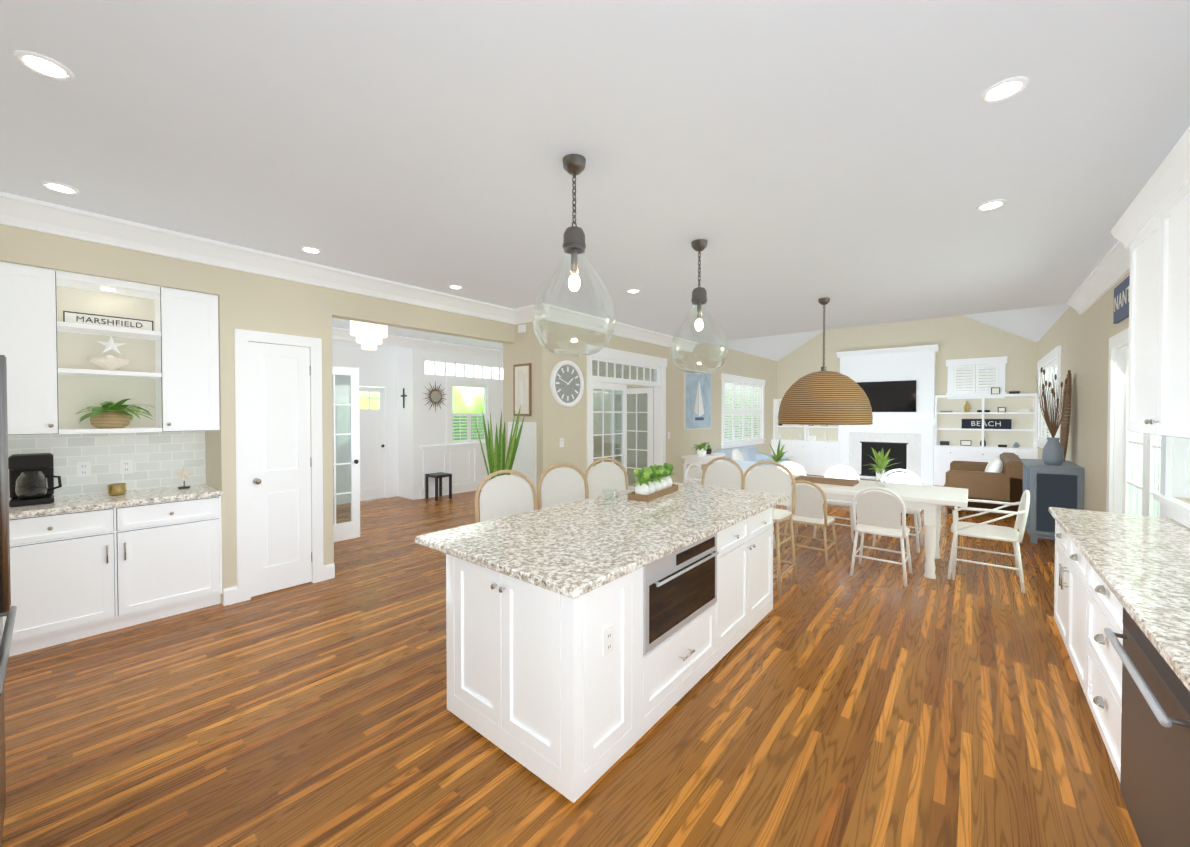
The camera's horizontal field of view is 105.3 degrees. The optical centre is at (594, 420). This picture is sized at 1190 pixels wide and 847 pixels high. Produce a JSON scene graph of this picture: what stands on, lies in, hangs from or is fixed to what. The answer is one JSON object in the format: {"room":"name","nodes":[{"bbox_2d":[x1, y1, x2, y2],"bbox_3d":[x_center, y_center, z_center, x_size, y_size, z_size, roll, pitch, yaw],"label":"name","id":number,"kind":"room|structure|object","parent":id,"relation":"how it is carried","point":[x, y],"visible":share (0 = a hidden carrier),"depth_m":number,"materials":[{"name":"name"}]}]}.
{"room":"kitchen","nodes":[
{"label":"kitchen","id":0,"kind":"room"},
{"bbox_2d":[0,224,514,604],"bbox_3d":[-2.997,0.045,4.490,0.710,3.000,5.100,1,1,40],"label":"wall","id":1,"kind":"structure","parent":0,"point":[252,302],"depth_m":3.88,"materials":[{"name":"beige paint"}]},
{"bbox_2d":[0,261,63,434],"bbox_3d":[-4.047,-0.466,2.955,0.350,1.127,0.702,1,1,40],"label":"upper cabinet","id":2,"kind":"object","parent":1,"relation":"attached to","point":[29,295],"depth_m":3.03,"materials":[{"name":"white wood"}]},
{"bbox_2d":[63,311,152,330],"bbox_3d":[-3.631,-0.732,3.399,0.027,0.094,0.460,1,1,40],"label":"sign","id":3,"kind":"object","parent":2,"relation":"in","point":[69,316],"visible":0.58,"depth_m":3.38,"materials":[{"name":"white wood"}]},
{"bbox_2d":[76,316,142,327],"bbox_3d":[-3.620,-0.734,3.391,0.004,0.039,0.338,1,1,40],"label":"sign lettering","id":4,"kind":"object","parent":3,"relation":"attached to","point":[77,317],"visible":1,"depth_m":3.38},
{"bbox_2d":[87,336,130,370],"bbox_3d":[-3.663,-0.506,3.423,0.227,0.282,0.230,1,1,40],"label":"starfish decoration","id":5,"kind":"object","parent":2,"relation":"in","point":[109,362],"visible":0.94,"depth_m":3.40,"materials":[{"name":"white ceramic"}]},
{"bbox_2d":[75,399,152,428],"bbox_3d":[-3.648,-0.051,3.409,0.496,0.222,0.530,1,1,40],"label":"plant","id":6,"kind":"object","parent":2,"relation":"on","point":[89,413],"depth_m":3.42,"materials":[{"name":"green plant"}]},
{"bbox_2d":[8,431,205,500],"bbox_3d":[-4.085,0.338,3.565,0.020,0.499,1.574,1,1,40],"label":"tile backsplash","id":7,"kind":"structure","parent":1,"relation":"attached to","point":[89,463],"depth_m":3.74,"materials":[{"name":"tile"}]},
{"bbox_2d":[152,286,219,431],"bbox_3d":[-3.377,-0.478,3.759,0.350,1.127,0.352,1,1,40],"label":"upper cabinet","id":8,"kind":"object","parent":1,"relation":"attached to","point":[166,379],"depth_m":3.64,"materials":[{"name":"white wood"}]},
{"bbox_2d":[0,191,519,324],"bbox_3d":[-2.624,-1.367,4.257,0.135,0.170,4.950,1,1,40],"label":"crown molding","id":9,"kind":"structure","parent":1,"relation":"attached to","point":[17,211],"depth_m":3.67,"materials":[{"name":"white wood"}]},
{"bbox_2d":[234,329,323,602],"bbox_3d":[-2.839,0.386,4.112,0.022,2.330,0.665,1,1,40],"label":"door frame","id":10,"kind":"structure","parent":1,"relation":"attached to","point":[242,338],"depth_m":3.92,"materials":[{"name":"white wood"}]},
{"bbox_2d":[223,563,334,605],"bbox_3d":[2.966,1.443,6.756,6.100,0.140,12.318,1,1,40],"label":"baseboard","id":11,"kind":"structure","parent":1,"relation":"attached to","point":[230,595],"depth_m":3.86,"materials":[{"name":"white wood"}]},
{"bbox_2d":[248,342,311,596],"bbox_3d":[-2.839,0.426,4.115,0.108,2.224,0.480,1,1,40],"label":"pantry door","id":12,"kind":"structure","parent":1,"relation":"in","point":[279,463],"depth_m":4.12,"materials":[{"name":"white wood"}]},
{"bbox_2d":[332,344,395,504],"bbox_3d":[-4.679,-0.004,7.985,0.150,3.000,2.680,1,1,40],"label":"wall","id":13,"kind":"structure","parent":0,"point":[379,365],"depth_m":8.27,"materials":[{"name":"white paint"}]},
{"bbox_2d":[332,339,397,350],"bbox_3d":[-4.627,-1.417,7.804,0.135,0.170,2.560,1,1,40],"label":"crown molding","id":14,"kind":"structure","parent":13,"relation":"attached to","point":[333,340],"depth_m":8.23,"materials":[{"name":"white wood"}]},
{"bbox_2d":[348,380,391,502],"bbox_3d":[-4.182,0.379,8.455,0.020,2.220,0.770,1,1,40],"label":"door frame","id":15,"kind":"structure","parent":13,"relation":"attached to","point":[387,385],"depth_m":8.68,"materials":[{"name":"white wood"}]},
{"bbox_2d":[359,387,384,500],"bbox_3d":[-4.194,0.428,8.466,0.108,2.098,0.562,1,1,40],"label":"front door","id":16,"kind":"structure","parent":13,"relation":"in","point":[372,450],"depth_m":8.52,"materials":[{"name":"metal"}]},
{"bbox_2d":[396,347,407,498],"bbox_3d":[-3.633,-0.016,8.773,0.390,3.000,0.170,1,1,40],"label":"wall","id":17,"kind":"structure","parent":0,"point":[402,352],"depth_m":8.73,"materials":[{"name":"white paint"}]},
{"bbox_2d":[401,388,406,407],"bbox_3d":[-3.651,-0.424,8.659,0.200,0.380,0.015,1,1,40],"label":"cross","id":18,"kind":"object","parent":17,"relation":"attached to","point":[403,395],"visible":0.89,"depth_m":8.65,"materials":[{"name":"metal"}]},
{"bbox_2d":[408,348,502,499],"bbox_3d":[-2.500,-0.028,9.665,0.150,3.000,2.990,1,1,40],"label":"wall","id":19,"kind":"structure","parent":0,"point":[417,422],"depth_m":8.68,"materials":[{"name":"white paint"}]},
{"bbox_2d":[332,366,359,541],"bbox_3d":[-3.281,0.424,5.558,0.112,2.188,0.780,1,1,40],"label":"door","id":20,"kind":"structure","parent":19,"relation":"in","point":[350,529],"depth_m":5.79,"materials":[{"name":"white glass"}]},
{"bbox_2d":[332,327,502,358],"bbox_3d":[-3.206,-1.428,8.573,0.135,0.170,5.560,1,1,40],"label":"crown molding","id":21,"kind":"structure","parent":19,"relation":"attached to","point":[341,335],"depth_m":8.56,"materials":[{"name":"white wood"}]},
{"bbox_2d":[424,381,446,411],"bbox_3d":[-3.096,-0.466,8.807,0.020,0.600,0.585,1,1,40],"label":"sunburst mirror","id":22,"kind":"object","parent":19,"relation":"attached to","point":[435,396],"visible":1,"depth_m":8.80,"materials":[{"name":"silver metal"}]},
{"bbox_2d":[424,359,502,443],"bbox_3d":[-2.621,-0.355,9.454,0.052,1.654,2.074,1,1,40],"label":"window","id":23,"kind":"structure","parent":19,"relation":"in","point":[465,433],"depth_m":9.41,"materials":[{"name":"clear glass"}]},
{"bbox_2d":[1,485,1141,846],"bbox_3d":[0.974,1.556,7.256,10.100,0.100,14.400,1,1,40],"label":"floor","id":24,"kind":"structure","parent":0,"point":[873,703],"depth_m":2.32,"materials":[{"name":"brown wood"}]},
{"bbox_2d":[0,355,16,846],"bbox_3d":[-2.200,0.662,1.219,0.970,1.860,0.772,1,1,40],"label":"fridge","id":25,"kind":"object","parent":24,"relation":"on","point":[9,612],"visible":1,"depth_m":1.48,"materials":[{"name":"silver metal"}]},
{"bbox_2d":[3,495,221,656],"bbox_3d":[-3.762,1.094,3.493,0.622,0.930,1.287,1,1,40],"label":"base cabinet","id":26,"kind":"object","parent":24,"relation":"on","point":[84,565],"depth_m":3.30,"materials":[{"name":"wood"}]},
{"bbox_2d":[9,483,222,518],"bbox_3d":[-3.842,0.611,3.367,0.652,0.040,1.574,1,1,40],"label":"countertop","id":27,"kind":"structure","parent":26,"relation":"on","point":[62,505],"depth_m":3.40,"materials":[{"name":"beige stone"}]},
{"bbox_2d":[8,453,61,506],"bbox_3d":[-4.002,0.417,3.248,0.240,0.350,0.238,1,1,40],"label":"coffee maker","id":28,"kind":"object","parent":27,"relation":"on","point":[31,478],"visible":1,"depth_m":3.20,"materials":[{"name":"black paint"}]},
{"bbox_2d":[107,483,125,495],"bbox_3d":[-3.768,0.545,3.578,0.104,0.085,0.104,1,1,40],"label":"cup","id":29,"kind":"object","parent":27,"relation":"on","point":[116,489],"visible":1,"depth_m":3.55,"materials":[{"name":"gold metal"}]},
{"bbox_2d":[173,466,193,488],"bbox_3d":[-3.535,0.486,3.903,0.080,0.193,0.143,1,1,40],"label":"figurine","id":30,"kind":"object","parent":27,"relation":"on","point":[183,473],"visible":1,"depth_m":3.90,"materials":[{"name":"metal"}]},
{"bbox_2d":[425,472,451,500],"bbox_3d":[-2.976,1.252,8.634,0.380,0.470,0.330,1,1,40],"label":"stool","id":31,"kind":"object","parent":24,"relation":"on","point":[439,475],"visible":1,"depth_m":8.62,"materials":[{"name":"metal"}]},
{"bbox_2d":[474,406,524,480],"bbox_3d":[-1.144,0.662,5.723,0.580,1.731,0.607,1,1,40],"label":"snake plant","id":32,"kind":"object","parent":24,"relation":"on","point":[496,456],"visible":0.35,"depth_m":5.72,"materials":[{"name":"green plant"}]},
{"bbox_2d":[475,469,536,522],"bbox_3d":[-0.629,0.986,3.581,0.570,1.146,0.535,0,1,-28],"label":"stool","id":33,"kind":"object","parent":24,"relation":"on","point":[504,495],"visible":0.46,"depth_m":3.76,"materials":[{"name":"beige fabric"}]},
{"bbox_2d":[537,463,588,508],"bbox_3d":[-0.194,0.979,4.104,0.570,1.146,0.535,0,1,-28],"label":"stool","id":34,"kind":"object","parent":24,"relation":"on","point":[560,486],"visible":0.31,"depth_m":4.29,"materials":[{"name":"beige fabric"}]},
{"bbox_2d":[415,502,781,802],"bbox_3d":[0.232,1.125,3.102,1.228,0.880,2.423,1,1,40],"label":"kitchen island","id":35,"kind":"object","parent":24,"relation":"on","point":[590,642],"depth_m":2.17,"materials":[{"name":"wood"}]},
{"bbox_2d":[415,482,788,593],"bbox_3d":[0.323,0.663,3.215,1.215,0.040,2.724,1,1,40],"label":"island countertop","id":36,"kind":"structure","parent":35,"relation":"on","point":[572,547],"depth_m":2.61,"materials":[{"name":"beige stone"}]},
{"bbox_2d":[602,488,616,504],"bbox_3d":[0.111,0.581,3.471,0.108,0.115,0.108,0,1,28],"label":"jar","id":37,"kind":"object","parent":36,"relation":"on","point":[612,495],"visible":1,"depth_m":3.42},
{"bbox_2d":[628,463,677,501],"bbox_3d":[0.513,0.504,3.869,0.218,0.257,0.698,1,1,33],"label":"potted plants","id":38,"kind":"object","parent":36,"relation":"on","point":[654,481],"visible":1,"depth_m":3.72,"materials":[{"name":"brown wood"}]},
{"bbox_2d":[584,458,628,498],"bbox_3d":[0.228,0.972,4.611,0.570,1.146,0.535,0,1,-28],"label":"stool","id":39,"kind":"object","parent":24,"relation":"on","point":[607,476],"visible":0.23,"depth_m":4.80,"materials":[{"name":"beige fabric"}]},
{"bbox_2d":[685,463,704,484],"bbox_3d":[1.630,1.072,6.378,0.594,0.897,0.588,1,1,40],"label":"armchair","id":40,"kind":"object","parent":24,"relation":"on","point":[693,475],"visible":0.23,"depth_m":6.50,"materials":[{"name":"white fabric"}]},
{"bbox_2d":[682,453,724,482],"bbox_3d":[2.151,1.082,8.937,0.390,0.800,1.100,1,1,40],"label":"console table","id":41,"kind":"object","parent":24,"relation":"on","point":[699,461],"visible":0.5,"depth_m":8.63,"materials":[{"name":"white wood"}]},
{"bbox_2d":[693,442,711,455],"bbox_3d":[2.160,0.550,8.855,0.432,0.265,0.769,1,1,40],"label":"potted plant","id":42,"kind":"object","parent":41,"relation":"on","point":[702,449],"visible":1,"depth_m":8.69,"materials":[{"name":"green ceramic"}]},
{"bbox_2d":[701,457,743,488],"bbox_3d":[1.202,0.970,4.751,0.535,1.146,0.570,-1,1,-40],"label":"stool","id":43,"kind":"object","parent":24,"relation":"on","point":[724,474],"visible":0.31,"depth_m":4.89,"materials":[{"name":"beige fabric"}]},
{"bbox_2d":[714,445,787,470],"bbox_3d":[3.451,1.030,9.936,0.930,0.877,2.000,1,1,40],"label":"sofa","id":44,"kind":"object","parent":24,"relation":"on","point":[745,458],"visible":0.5,"depth_m":9.77,"materials":[{"name":"blue fabric"}]},
{"bbox_2d":[741,476,775,548],"bbox_3d":[1.827,1.076,5.383,0.478,0.917,0.514,1,1,40],"label":"chair","id":45,"kind":"object","parent":24,"relation":"on","point":[774,542],"visible":0.04,"depth_m":5.42,"materials":[{"name":"white wood"}]},
{"bbox_2d":[741,461,796,598],"bbox_3d":[1.566,0.976,4.318,0.570,1.146,0.535,1,1,40],"label":"stool","id":46,"kind":"object","parent":24,"relation":"on","point":[769,478],"visible":0.54,"depth_m":4.38,"materials":[{"name":"beige fabric"}]},
{"bbox_2d":[773,462,806,533],"bbox_3d":[2.695,1.061,6.425,0.478,0.917,0.514,1,1,40],"label":"chair","id":47,"kind":"object","parent":24,"relation":"on","point":[794,470],"visible":0.27,"depth_m":6.55,"materials":[{"name":"white fabric"}]},
{"bbox_2d":[781,480,837,570],"bbox_3d":[2.342,1.082,4.955,0.478,0.917,0.514,1,1,40],"label":"chair","id":48,"kind":"object","parent":24,"relation":"on","point":[809,506],"visible":0.73,"depth_m":4.78,"materials":[{"name":"beige fabric"}]},
{"bbox_2d":[813,465,860,542],"bbox_3d":[3.210,1.067,5.997,0.478,0.917,0.514,1,1,40],"label":"chair","id":49,"kind":"object","parent":24,"relation":"on","point":[843,473],"visible":0.5,"depth_m":6.07,"materials":[{"name":"white fabric"}]},
{"bbox_2d":[739,470,967,578],"bbox_3d":[2.766,1.137,5.433,2.620,0.790,1.000,1,1,40],"label":"dining table","id":50,"kind":"object","parent":24,"relation":"on","point":[929,500],"visible":0.56,"depth_m":4.67,"materials":[{"name":"white wood"}]},
{"bbox_2d":[758,440,793,467],"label":"potted plant","id":51,"kind":"object","parent":50,"relation":"on","point":[780,454],"depth_m":5.83,"materials":[{"name":"green plant"}]},
{"bbox_2d":[794,476,858,485],"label":"table runner","id":52,"kind":"object","parent":50,"relation":"on","point":[844,482],"depth_m":5.38,"materials":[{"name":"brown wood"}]},
{"bbox_2d":[867,447,896,487],"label":"potted plant","id":53,"kind":"object","parent":50,"relation":"on","point":[881,460],"depth_m":5.04,"materials":[{"name":"green plant"}]},
{"bbox_2d":[803,474,907,516],"bbox_3d":[4.430,1.267,7.888,1.800,0.460,0.700,1,1,40],"label":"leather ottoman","id":54,"kind":"object","parent":24,"relation":"on","point":[856,478],"visible":0.1,"depth_m":7.95,"materials":[{"name":"leather"}]},
{"bbox_2d":[850,487,912,586],"bbox_3d":[2.857,1.088,4.526,0.478,0.917,0.514,1,1,40],"label":"chair","id":55,"kind":"object","parent":24,"relation":"on","point":[878,512],"visible":1,"depth_m":4.37,"materials":[{"name":"beige fabric"}]},
{"bbox_2d":[872,469,922,552],"bbox_3d":[3.725,1.073,5.568,0.478,0.917,0.514,1,1,40],"label":"chair","id":56,"kind":"object","parent":24,"relation":"on","point":[901,477],"visible":0.42,"depth_m":5.64,"materials":[{"name":"white fabric"}]},
{"bbox_2d":[771,344,1037,485],"bbox_3d":[6.893,-0.130,10.828,5.294,3.170,0.996,1,1,40],"label":"fireplace","id":57,"kind":"object","parent":24,"relation":"on","point":[930,439],"visible":0.69,"depth_m":10.49,"materials":[{"name":"paint"}]},
{"bbox_2d":[857,380,916,411],"bbox_3d":[6.926,-0.565,10.859,1.252,0.732,0.050,1,1,40],"label":"tv","id":58,"kind":"object","parent":57,"relation":"attached to","point":[891,396],"visible":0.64,"depth_m":10.74,"materials":[{"name":"black glass"}]},
{"bbox_2d":[971,421,1000,425],"bbox_3d":[8.468,0.070,9.829,0.482,0.105,0.004,1,1,40],"label":"sign","id":59,"kind":"object","parent":57,"relation":"attached to","point":[985,423],"visible":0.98,"depth_m":9.84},
{"bbox_2d":[944,452,1022,515],"bbox_3d":[6.683,1.048,7.831,0.990,0.900,2.100,1,1,40],"label":"sofa","id":60,"kind":"object","parent":24,"relation":"on","point":[997,478],"visible":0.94,"depth_m":7.04,"materials":[{"name":"leather"}]},
{"bbox_2d":[947,490,1029,592],"bbox_3d":[3.841,1.099,4.446,0.594,0.897,0.588,1,1,40],"label":"armchair","id":61,"kind":"object","parent":24,"relation":"on","point":[985,530],"visible":1,"depth_m":4.35,"materials":[{"name":"white wood"}]},
{"bbox_2d":[1021,458,1083,543],"bbox_3d":[5.934,1.040,5.928,0.475,0.970,1.142,1,1,40],"label":"console","id":62,"kind":"object","parent":24,"relation":"on","point":[1057,486],"visible":0.75,"depth_m":5.54,"materials":[{"name":"blue paint"}]},
{"bbox_2d":[1036,367,1073,464],"bbox_3d":[5.920,-0.063,5.866,0.371,1.234,1.131,1,1,40],"label":"vase","id":63,"kind":"object","parent":62,"relation":"on","point":[1054,451],"visible":1,"depth_m":5.70,"materials":[{"name":"grey paint"}]},
{"bbox_2d":[1052,515,1076,673],"bbox_3d":[3.186,1.131,2.688,0.557,0.880,1.241,1,1,40],"label":"base cabinet","id":64,"kind":"object","parent":24,"relation":"on","point":[1065,570],"depth_m":2.88,"materials":[{"name":"wood"}]},
{"bbox_2d":[1077,551,1116,763],"bbox_3d":[2.560,1.141,1.937,0.557,0.880,0.846,1,1,40],"label":"base cabinet","id":65,"kind":"object","parent":24,"relation":"on","point":[1096,609],"depth_m":2.20,"materials":[{"name":"wood"}]},
{"bbox_2d":[1113,603,1188,846],"bbox_3d":[2.017,1.151,1.284,0.557,0.880,0.853,1,1,40],"label":"dishwasher","id":66,"kind":"object","parent":24,"relation":"on","point":[1151,709],"depth_m":1.49,"materials":[{"name":"metal"}]},
{"bbox_2d":[1049,507,1189,698],"bbox_3d":[1.800,0.694,1.033,0.577,0.040,5.607,1,1,40],"label":"countertop","id":67,"kind":"structure","parent":66,"relation":"on","point":[1143,562],"depth_m":2.04,"materials":[{"name":"beige stone"}]},
{"bbox_2d":[0,0,1189,360],"bbox_3d":[0.974,-2.413,7.200,10.100,1.840,14.400,1,1,40],"label":"ceiling","id":68,"kind":"structure","parent":0,"point":[856,162],"depth_m":2.31,"materials":[{"name":"white paint"}]},
{"bbox_2d":[13,50,73,81],"bbox_3d":[-2.196,-1.411,1.812,0.156,0.009,0.156,1,1,40],"label":"recessed light","id":69,"kind":"object","parent":68,"relation":"in","point":[43,65],"visible":1,"depth_m":1.80,"materials":[{"name":"white plastic"}]},
{"bbox_2d":[41,181,79,194],"bbox_3d":[-3.283,-1.425,2.788,0.156,0.009,0.156,1,1,40],"label":"recessed light","id":70,"kind":"object","parent":68,"relation":"in","point":[59,187],"visible":0.98,"depth_m":2.78,"materials":[{"name":"white plastic"}]},
{"bbox_2d":[301,247,321,253],"bbox_3d":[-2.404,-1.440,3.845,0.156,0.009,0.156,1,1,40],"label":"recessed light","id":71,"kind":"object","parent":68,"relation":"in","point":[312,250],"visible":0.98,"depth_m":3.85,"materials":[{"name":"white plastic"}]},
{"bbox_2d":[350,320,387,349],"bbox_3d":[-3.174,-1.240,6.376,0.480,0.477,0.480,1,1,40],"label":"chandelier","id":72,"kind":"object","parent":68,"relation":"hanging from","point":[369,336],"visible":0.52,"depth_m":6.24,"materials":[{"name":"white metal"}]},
{"bbox_2d":[448,285,462,288],"bbox_3d":[-1.526,-1.456,4.961,0.156,0.009,0.156,1,1,40],"label":"recessed light","id":73,"kind":"object","parent":68,"relation":"in","point":[455,287],"visible":0.98,"depth_m":4.96,"materials":[{"name":"white plastic"}]},
{"bbox_2d":[532,154,615,356],"bbox_3d":[-0.114,-0.890,2.492,0.464,1.067,0.464,1,1,40],"label":"glass pendant light","id":74,"kind":"object","parent":68,"relation":"hanging from","point":[574,245],"visible":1,"depth_m":2.45,"materials":[{"name":"clear glass"}]},
{"bbox_2d":[627,289,639,292],"bbox_3d":[0.433,-1.458,5.126,0.156,0.009,0.156,1,1,40],"label":"recessed light","id":75,"kind":"object","parent":68,"relation":"in","point":[633,291],"visible":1,"depth_m":5.12,"materials":[{"name":"white plastic"}]},
{"bbox_2d":[670,239,728,374],"bbox_3d":[0.844,-0.907,3.673,0.464,1.067,0.464,1,1,40],"label":"glass pendant light","id":76,"kind":"object","parent":68,"relation":"hanging from","point":[699,297],"visible":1,"depth_m":3.63,"materials":[{"name":"clear glass"}]},
{"bbox_2d":[778,298,872,424],"bbox_3d":[2.766,-0.711,5.485,1.026,1.511,1.026,1,1,40],"label":"dome pendant light","id":77,"kind":"object","parent":68,"relation":"hanging from","point":[823,396],"visible":1,"depth_m":5.13,"materials":[{"name":"brown wicker"}]},
{"bbox_2d":[976,200,1006,210],"bbox_3d":[2.635,-1.429,3.020,0.156,0.009,0.156,1,1,40],"label":"recessed light","id":78,"kind":"object","parent":68,"relation":"in","point":[991,205],"visible":0.98,"depth_m":3.02,"materials":[{"name":"white plastic"}]},
{"bbox_2d":[980,76,1028,103],"bbox_3d":[1.753,-1.413,1.945,0.156,0.009,0.156,1,1,40],"label":"recessed light","id":79,"kind":"object","parent":68,"relation":"in","point":[1005,89],"visible":1,"depth_m":1.94,"materials":[{"name":"white plastic"}]},
{"bbox_2d":[592,360,653,485],"bbox_3d":[-0.106,-0.029,9.727,3.750,3.000,0.150,1,1,40],"label":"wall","id":80,"kind":"structure","parent":0,"point":[598,392],"depth_m":8.98,"materials":[{"name":"white"}]},
{"bbox_2d":[503,320,776,509],"bbox_3d":[1.990,-0.529,9.699,0.800,4.000,9.300,1,1,40],"label":"wall","id":81,"kind":"structure","parent":0,"point":[553,419],"depth_m":6.53,"materials":[{"name":"beige paint"}]},
{"bbox_2d":[508,422,535,509],"bbox_3d":[-0.990,0.622,6.135,0.560,1.200,0.015,1,1,40],"label":"trim","id":82,"kind":"structure","parent":81,"relation":"attached to","point":[524,463],"depth_m":6.08,"materials":[{"name":"white wood"}]},
{"bbox_2d":[518,324,525,332],"bbox_3d":[-0.978,-1.227,6.076,0.100,0.100,0.050,1,1,40],"label":"switch plate","id":83,"kind":"object","parent":81,"relation":"attached to","point":[522,328],"depth_m":6.06,"materials":[{"name":"plastic"}]},
{"bbox_2d":[513,363,531,415],"bbox_3d":[-0.979,-0.408,6.102,0.340,0.700,0.027,1,1,40],"label":"picture frame","id":84,"kind":"object","parent":81,"relation":"attached to","point":[522,389],"visible":0.94,"depth_m":6.08,"materials":[{"name":"brown wood"}]},
{"bbox_2d":[512,305,538,323],"bbox_3d":[-0.878,-1.391,5.936,0.390,0.170,0.135,1,1,40],"label":"crown molding","id":85,"kind":"structure","parent":81,"relation":"attached to","point":[520,315],"depth_m":5.99,"materials":[{"name":"white wood"}]},
{"bbox_2d":[560,438,563,446],"bbox_3d":[-0.450,0.302,6.147,0.009,0.120,0.075,1,1,40],"label":"switch plate","id":86,"kind":"object","parent":81,"relation":"attached to","point":[561,439],"depth_m":6.15,"materials":[{"name":"plastic"}]},
{"bbox_2d":[550,360,583,406],"bbox_3d":[-0.369,-0.499,6.198,0.050,0.640,0.640,1,1,40],"label":"wall clock","id":87,"kind":"object","parent":81,"relation":"attached to","point":[566,383],"visible":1,"depth_m":6.18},
{"bbox_2d":[532,303,697,351],"bbox_3d":[0.620,-1.410,7.310,0.135,0.170,4.165,1,1,40],"label":"crown molding","id":88,"kind":"structure","parent":81,"relation":"attached to","point":[622,330],"depth_m":6.83,"materials":[{"name":"white wood"}]},
{"bbox_2d":[592,382,652,488],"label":"french door","id":89,"kind":"structure","parent":81,"relation":"in","point":[622,390],"depth_m":7.37,"materials":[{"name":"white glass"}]},
{"bbox_2d":[592,358,657,382],"bbox_3d":[0.509,-0.791,7.415,0.040,0.290,1.920,1,1,40],"label":"transom","id":90,"kind":"object","parent":81,"relation":"attached to","point":[622,375],"visible":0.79,"depth_m":7.37,"materials":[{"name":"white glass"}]},
{"bbox_2d":[585,344,666,480],"bbox_3d":[0.525,0.201,7.416,0.182,2.605,2.220,1,1,40],"label":"door frame","id":91,"kind":"structure","parent":81,"relation":"attached to","point":[659,399],"depth_m":7.64,"materials":[{"name":"white wood"}]},
{"bbox_2d":[684,369,710,429],"bbox_3d":[2.082,-0.411,9.155,0.034,1.180,1.120,1,1,40],"label":"framed picture","id":92,"kind":"object","parent":81,"relation":"attached to","point":[697,401],"visible":0.83,"depth_m":9.09},
{"bbox_2d":[721,373,764,448],"bbox_3d":[3.663,-0.215,11.044,0.055,1.675,2.660,1,1,40],"label":"window frame","id":93,"kind":"structure","parent":81,"relation":"attached to","point":[732,378],"depth_m":10.69,"materials":[{"name":"white wood"}]},
{"bbox_2d":[725,381,761,441],"bbox_3d":[3.595,-0.209,11.100,0.118,1.394,2.394,1,1,40],"label":"living room window","id":94,"kind":"structure","parent":81,"relation":"in","point":[746,413],"depth_m":11.04,"materials":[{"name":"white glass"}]},
{"bbox_2d":[777,315,1036,398],"bbox_3d":[7.262,-1.001,11.257,5.300,4.900,0.150,1,1,40],"label":"wall","id":95,"kind":"structure","parent":0,"point":[958,337],"depth_m":10.55,"materials":[{"name":"beige paint"}]},
{"bbox_2d":[953,364,998,392],"bbox_3d":[8.491,-0.925,10.124,0.774,0.614,0.118,1,1,40],"label":"window","id":96,"kind":"structure","parent":95,"relation":"in","point":[994,383],"depth_m":10.09,"materials":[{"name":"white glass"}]},
{"bbox_2d":[946,356,1006,398],"bbox_3d":[8.435,-0.931,10.056,1.040,0.895,0.055,1,1,40],"label":"window frame","id":97,"kind":"structure","parent":95,"relation":"attached to","point":[1000,361],"depth_m":10.04,"materials":[{"name":"white wood"}]},
{"bbox_2d":[1036,271,1189,511],"bbox_3d":[4.797,-0.449,4.045,0.150,4.000,14.400,1,1,40],"label":"wall","id":98,"kind":"structure","parent":0,"point":[1082,340],"depth_m":5.19,"materials":[{"name":"beige paint"}]},
{"bbox_2d":[1035,346,1060,448],"bbox_3d":[7.949,-0.312,7.993,0.055,1.675,2.860,1,1,40],"label":"window frame","id":99,"kind":"structure","parent":98,"relation":"attached to","point":[1052,355],"depth_m":7.74,"materials":[{"name":"white wood"}]},
{"bbox_2d":[1040,358,1057,441],"bbox_3d":[8.017,-0.304,7.937,0.118,1.394,2.594,1,1,40],"label":"living room window","id":100,"kind":"structure","parent":98,"relation":"in","point":[1050,368],"depth_m":8.18,"materials":[{"name":"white glass"}]},
{"bbox_2d":[1067,240,1129,314],"bbox_3d":[3.049,-1.337,2.156,0.135,0.170,8.980,1,1,40],"label":"crown molding","id":101,"kind":"structure","parent":98,"relation":"attached to","point":[1111,270],"depth_m":4.34,"materials":[{"name":"white wood"}]},
{"bbox_2d":[1113,275,1129,323],"bbox_3d":[4.388,-1.044,3.687,0.027,0.320,1.280,1,1,40],"label":"sign","id":102,"kind":"object","parent":98,"relation":"attached to","point":[1120,314],"visible":0.36,"depth_m":3.96,"materials":[{"name":"blue wood"}]},
{"bbox_2d":[1114,285,1129,311],"bbox_3d":[4.373,-1.051,3.692,0.004,0.133,1.200,1,1,40],"label":"text nantucket","id":103,"kind":"object","parent":102,"relation":"attached to","point":[1121,301],"visible":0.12,"depth_m":3.96,"materials":[{"name":"white paint"}]},
{"bbox_2d":[1106,328,1171,517],"bbox_3d":[4.436,0.392,3.642,0.175,2.330,1.720,1,1,40],"label":"door frame","id":104,"kind":"structure","parent":98,"relation":"attached to","point":[1118,344],"depth_m":4.23,"materials":[{"name":"white wood"}]},
{"bbox_2d":[1122,349,1160,516],"bbox_3d":[4.447,0.454,3.633,0.045,2.183,1.450,1,1,40],"label":"patio door","id":105,"kind":"structure","parent":98,"relation":"in","point":[1141,456],"depth_m":3.84,"materials":[{"name":"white glass"}]},
{"bbox_2d":[1126,146,1189,437],"bbox_3d":[2.920,-0.542,2.150,0.307,1.240,1.213,1,1,40],"label":"upper cabinet","id":106,"kind":"object","parent":98,"relation":"attached to","point":[1151,229],"depth_m":2.23,"materials":[{"name":"white wood"}]},
{"bbox_2d":[1153,436,1189,527],"bbox_3d":[3.701,-0.051,2.776,0.205,1.380,0.760,1,1,40],"label":"kitchen window","id":107,"kind":"structure","parent":98,"relation":"in","point":[1187,491],"depth_m":2.98,"materials":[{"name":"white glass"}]},
{"label":"outside","id":108,"kind":"structure","parent":0,"visible":0},
{"bbox_2d":[359,361,755,498],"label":"outside view","id":109,"kind":"object","parent":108,"point":[363,403],"depth_m":9.32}
]}

